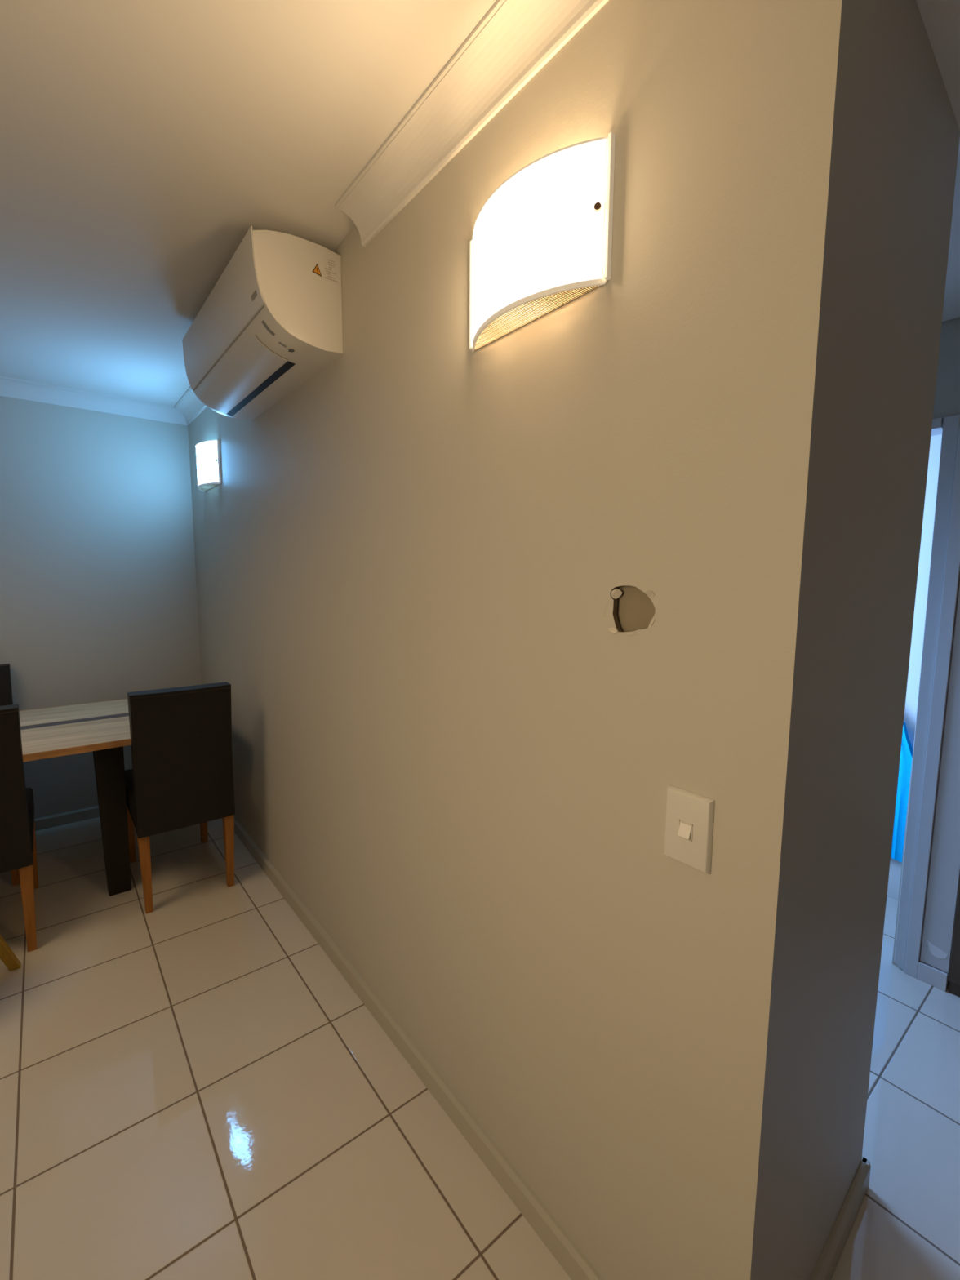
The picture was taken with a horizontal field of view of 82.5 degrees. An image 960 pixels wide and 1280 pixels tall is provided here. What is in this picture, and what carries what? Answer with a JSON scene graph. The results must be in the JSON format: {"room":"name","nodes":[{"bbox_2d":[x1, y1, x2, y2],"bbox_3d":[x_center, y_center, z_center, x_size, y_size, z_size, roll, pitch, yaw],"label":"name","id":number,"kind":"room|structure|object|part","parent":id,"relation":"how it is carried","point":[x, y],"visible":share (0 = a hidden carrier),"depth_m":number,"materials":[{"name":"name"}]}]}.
{"room":"dining room","nodes":[
{"label":"dining room","id":0,"kind":"room"},
{"bbox_2d":[0,395,201,818],"bbox_3d":[-3.494,-0.067,2.372,4.100,2.592,0.120,-5,8,-38],"label":"wall","id":1,"kind":"structure","parent":0,"point":[99,602],"depth_m":3.22,"materials":[{"name":"beige paint"}]},
{"bbox_2d":[34,805,99,831],"bbox_3d":[-3.420,1.140,2.488,4.000,0.068,0.016,-5,8,-38],"label":"baseboard","id":2,"kind":"structure","parent":1,"relation":"attached to","point":[54,820],"depth_m":3.25,"materials":[{"name":"beige paint"}]},
{"bbox_2d":[0,376,186,425],"bbox_3d":[-3.384,-1.259,2.185,4.000,0.083,0.087,-5,8,-38],"label":"crown molding","id":3,"kind":"structure","parent":1,"relation":"attached to","point":[13,388],"depth_m":3.11,"materials":[{"name":"white paint"}]},
{"bbox_2d":[0,0,497,406],"bbox_3d":[-1.445,-1.052,-0.319,4.100,0.100,6.700,-5,8,-38],"label":"ceiling","id":4,"kind":"structure","parent":0,"point":[142,142],"depth_m":1.30,"materials":[{"name":"white paint"}]},
{"bbox_2d":[0,817,959,1279],"bbox_3d":[0.104,1.401,1.216,8.100,0.120,6.700,-5,8,-38],"label":"floor","id":5,"kind":"structure","parent":0,"point":[192,1087],"depth_m":1.51,"materials":[{"name":"tile"}]},
{"bbox_2d":[0,663,20,885],"bbox_3d":[-2.536,0.661,2.693,0.392,0.984,0.655,-5,8,-38],"label":"dining chair","id":6,"kind":"object","parent":5,"relation":"on","point":[6,691],"visible":0.19,"depth_m":2.94,"materials":[{"name":"black leather"}]},
{"bbox_3d":[-2.704,0.456,2.882,0.388,0.622,0.111,-5,8,-38],"label":"backrest","id":7,"kind":"part","parent":6,"relation":"part of","materials":[{"name":"black leather"}]},
{"bbox_3d":[-2.218,0.984,2.603,0.042,0.366,0.046,-5,8,-38],"label":"leg","id":8,"kind":"part","parent":6,"relation":"part of","materials":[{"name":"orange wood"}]},
{"bbox_2d":[0,934,21,970],"bbox_3d":[-1.787,1.029,1.726,0.479,0.480,0.467,-5,8,-38],"label":"wooden stool","id":9,"kind":"object","parent":5,"relation":"on","point":[8,957],"visible":1,"depth_m":2.02,"materials":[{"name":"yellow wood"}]},
{"bbox_2d":[0,703,38,951],"bbox_3d":[-2.053,0.720,2.198,0.392,0.984,0.655,-5,8,-38],"label":"dining chair","id":10,"kind":"object","parent":5,"relation":"on","point":[18,850],"visible":1,"depth_m":2.05,"materials":[{"name":"black leather"}]},
{"bbox_3d":[-1.883,0.565,1.967,0.388,0.622,0.111,-5,8,-38],"label":"backrest","id":11,"kind":"part","parent":10,"relation":"part of","materials":[{"name":"black leather"}]},
{"bbox_3d":[-1.763,1.039,2.143,0.042,0.366,0.050,-5,8,-38],"label":"leg","id":12,"kind":"part","parent":10,"relation":"part of","materials":[{"name":"orange wood"}]},
{"bbox_3d":[-2.087,0.783,2.247,0.392,0.118,0.547,-5,8,-38],"label":"seat","id":13,"kind":"part","parent":10,"relation":"part of","materials":[{"name":"black leather"}]},
{"bbox_3d":[-2.106,0.988,2.570,0.042,0.366,0.046,-5,8,-38],"label":"leg","id":14,"kind":"part","parent":10,"relation":"part of","materials":[{"name":"orange wood"}]},
{"bbox_2d":[18,698,131,896],"bbox_3d":[-2.370,0.811,2.418,2.160,0.750,0.966,-5,8,-38],"label":"dining table","id":15,"kind":"object","parent":5,"relation":"on","point":[102,728],"visible":0.66,"depth_m":2.51,"materials":[{"name":"brown wood"}]},
{"bbox_3d":[-1.704,0.815,2.541,0.112,0.722,0.100,-5,8,-38],"label":"leg","id":16,"kind":"part","parent":15,"relation":"part of","materials":[{"name":"black wood"}]},
{"bbox_2d":[124,681,235,913],"bbox_3d":[-1.478,0.671,2.653,0.392,0.984,0.655,-5,8,-38],"label":"dining chair","id":17,"kind":"object","parent":5,"relation":"on","point":[181,774],"visible":0.98,"depth_m":2.39,"materials":[{"name":"black leather"}]},
{"bbox_3d":[-1.512,0.734,2.703,0.392,0.118,0.547,-5,8,-38],"label":"seat","id":18,"kind":"part","parent":17,"relation":"part of","materials":[{"name":"black leather"}]},
{"bbox_3d":[-1.800,0.962,2.813,0.042,0.366,0.046,-5,8,-38],"label":"leg","id":19,"kind":"part","parent":17,"relation":"part of","materials":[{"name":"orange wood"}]},
{"bbox_3d":[-1.457,1.013,2.386,0.042,0.366,0.050,-5,8,-38],"label":"leg","id":20,"kind":"part","parent":17,"relation":"part of","materials":[{"name":"orange wood"}]},
{"bbox_3d":[-1.309,0.517,2.423,0.388,0.622,0.111,-5,8,-38],"label":"backrest","id":21,"kind":"part","parent":17,"relation":"part of","materials":[{"name":"black leather"}]},
{"bbox_3d":[-1.531,0.940,3.026,0.042,0.366,0.046,-5,8,-38],"label":"leg","id":22,"kind":"part","parent":17,"relation":"part of","materials":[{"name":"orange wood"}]},
{"bbox_3d":[-1.188,0.990,2.599,0.042,0.366,0.050,-5,8,-38],"label":"leg","id":23,"kind":"part","parent":17,"relation":"part of","materials":[{"name":"orange wood"}]},
{"bbox_2d":[947,872,959,997],"bbox_3d":[2.098,1.012,1.718,0.404,0.560,0.866,-5,8,-38],"label":"base cabinet","id":24,"kind":"object","parent":5,"relation":"on","point":[953,976],"visible":1,"depth_m":1.94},
{"bbox_2d":[187,0,959,1279],"bbox_3d":[-0.485,-0.055,2.421,0.678,2.592,3.758,-5,8,-38],"label":"wall","id":25,"kind":"structure","parent":0,"point":[471,620],"depth_m":1.00,"materials":[{"name":"beige paint"}]},
{"bbox_2d":[174,386,206,425],"bbox_3d":[-1.487,-1.335,2.940,0.087,0.083,1.266,-5,8,-38],"label":"crown molding","id":26,"kind":"structure","parent":25,"relation":"attached to","point":[190,406],"depth_m":3.22,"materials":[{"name":"white paint"}]},
{"bbox_2d":[195,439,221,491],"bbox_3d":[-1.535,-0.970,3.054,0.070,0.230,0.383,-5,8,-38],"label":"wall lamp","id":27,"kind":"object","parent":25,"relation":"attached to","point":[207,452],"visible":1,"depth_m":2.96,"materials":[{"name":"white"}]},
{"bbox_2d":[198,484,218,491],"bbox_3d":[-1.537,-0.858,3.071,0.062,0.001,0.352,-5,8,-38],"label":"grille","id":28,"kind":"object","parent":27,"relation":"attached to","point":[203,487],"depth_m":3.06,"materials":[{"name":"beige metal"}]},
{"bbox_2d":[182,226,342,420],"bbox_3d":[-0.833,-1.080,1.997,0.267,0.299,0.961,-5,8,-38],"label":"air conditioner","id":29,"kind":"object","parent":25,"relation":"attached to","point":[271,322],"visible":1,"depth_m":1.70,"materials":[{"name":"white plastic"}]},
{"bbox_3d":[-0.926,-1.105,1.920,0.030,0.195,0.956,-5,8,-38],"label":"panel","id":30,"kind":"part","parent":29,"relation":"part of","materials":[{"name":"white plastic"}]},
{"bbox_2d":[278,341,286,347],"bbox_3d":[-0.609,-0.911,1.688,0.022,0.009,0.012,-5,8,-38],"label":"indicator light","id":31,"kind":"object","parent":29,"relation":"attached to","point":[282,344],"depth_m":1.69,"materials":[{"name":"grey plastic"}]},
{"bbox_2d":[324,258,337,282],"bbox_3d":[-0.456,-1.131,1.675,0.039,0.058,0.001,-5,8,-38],"label":"print","id":32,"kind":"object","parent":29,"relation":"attached to","point":[331,264],"depth_m":1.68,"materials":[{"name":"beige paper"}]},
{"bbox_2d":[234,817,604,1279],"bbox_3d":[-0.727,1.176,2.308,0.016,0.068,3.658,-5,8,-38],"label":"baseboard","id":33,"kind":"structure","parent":25,"relation":"attached to","point":[559,1243],"depth_m":1.49,"materials":[{"name":"beige tile"}]},
{"bbox_2d":[335,0,608,247],"bbox_3d":[0.017,-1.112,1.067,0.087,0.083,1.228,-5,8,-38],"label":"crown molding","id":34,"kind":"structure","parent":25,"relation":"attached to","point":[514,40],"depth_m":1.14,"materials":[{"name":"white paint"}]},
{"bbox_2d":[469,131,615,351],"bbox_3d":[0.077,-0.739,1.045,0.070,0.230,0.383,-5,8,-38],"label":"wall lamp","id":35,"kind":"object","parent":25,"relation":"attached to","point":[541,242],"visible":1,"depth_m":0.97,"materials":[{"name":"white glass"}]},
{"bbox_2d":[474,285,598,350],"bbox_3d":[0.074,-0.626,1.062,0.062,0.001,0.352,-5,8,-38],"label":"grille","id":36,"kind":"object","parent":35,"relation":"attached to","point":[523,309],"depth_m":1.04,"materials":[{"name":"white glass"}]},
{"bbox_3d":[0.101,-0.740,1.068,0.003,0.225,0.377,-5,8,-38],"label":"plate","id":37,"kind":"part","parent":35,"relation":"part of","materials":[{"name":"white glass"}]},
{"bbox_2d":[664,785,715,874],"bbox_3d":[0.331,0.305,0.878,0.018,0.122,0.080,-5,8,-38],"label":"light switch","id":38,"kind":"object","parent":25,"relation":"attached to","point":[689,825],"visible":1,"depth_m":0.87,"materials":[{"name":"white plastic"}]},
{"bbox_2d":[810,1158,871,1279],"bbox_3d":[0.677,1.322,1.106,0.703,0.068,0.016,-5,9,-41],"label":"baseboard","id":39,"kind":"structure","parent":25,"relation":"attached to","point":[825,1268],"depth_m":1.21,"materials":[{"name":"beige tile"}]},
{"bbox_2d":[861,1155,870,1167],"bbox_3d":[-0.206,1.128,2.753,0.014,0.068,3.676,-5,8,-38],"label":"baseboard","id":40,"kind":"structure","parent":25,"relation":"attached to","point":[868,1162],"depth_m":1.33,"materials":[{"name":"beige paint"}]},
{"bbox_2d":[886,434,942,900],"bbox_3d":[1.910,0.001,2.499,0.100,2.490,6.700,-5,8,-38],"label":"wall","id":41,"kind":"structure","parent":0,"point":[918,624],"depth_m":2.39,"materials":[{"name":"white paint"}]},
{"bbox_3d":[1.843,0.292,2.506,0.030,0.024,0.024,-5,8,-38],"label":"wall hook","id":42,"kind":"object","parent":41,"relation":"attached to","visible":0},
{"bbox_2d":[890,721,913,862],"bbox_3d":[1.838,0.641,2.543,0.042,0.707,0.300,-5,8,-38],"label":"towel","id":43,"kind":"object","parent":42,"relation":"hanging from","point":[906,753],"visible":0.21,"depth_m":2.46,"materials":[{"name":"blue fabric"}]},
{"bbox_2d":[892,316,959,988],"bbox_3d":[1.497,0.036,2.171,0.100,2.490,6.700,-5,8,-38],"label":"wall","id":44,"kind":"structure","parent":0,"point":[947,395],"depth_m":1.87,"materials":[{"name":"beige paint"}]},
{"bbox_2d":[893,414,959,970],"bbox_3d":[1.367,0.201,2.338,0.118,2.022,0.906,-5,8,-38],"label":"door frame","id":45,"kind":"structure","parent":44,"relation":"in","point":[949,431],"depth_m":1.95,"materials":[{"name":"white paint"}]},
{"bbox_2d":[903,425,959,991],"bbox_3d":[1.647,0.271,1.907,0.022,1.985,0.122,-5,8,-38],"label":"door","id":46,"kind":"structure","parent":45,"relation":"attached to","point":[937,859],"depth_m":1.94,"materials":[{"name":"white paint"}]},
{"bbox_3d":[1.663,0.240,1.891,0.011,1.919,0.084,-5,8,-38],"label":"inset panel","id":47,"kind":"part","parent":46,"relation":"part of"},
{"bbox_2d":[915,0,959,321],"bbox_3d":[1.721,-1.254,2.198,4.000,0.270,6.700,-5,8,-38],"label":"ceiling","id":48,"kind":"structure","parent":0,"point":[940,18],"depth_m":0.94,"materials":[{"name":"white paint"}]}
]}

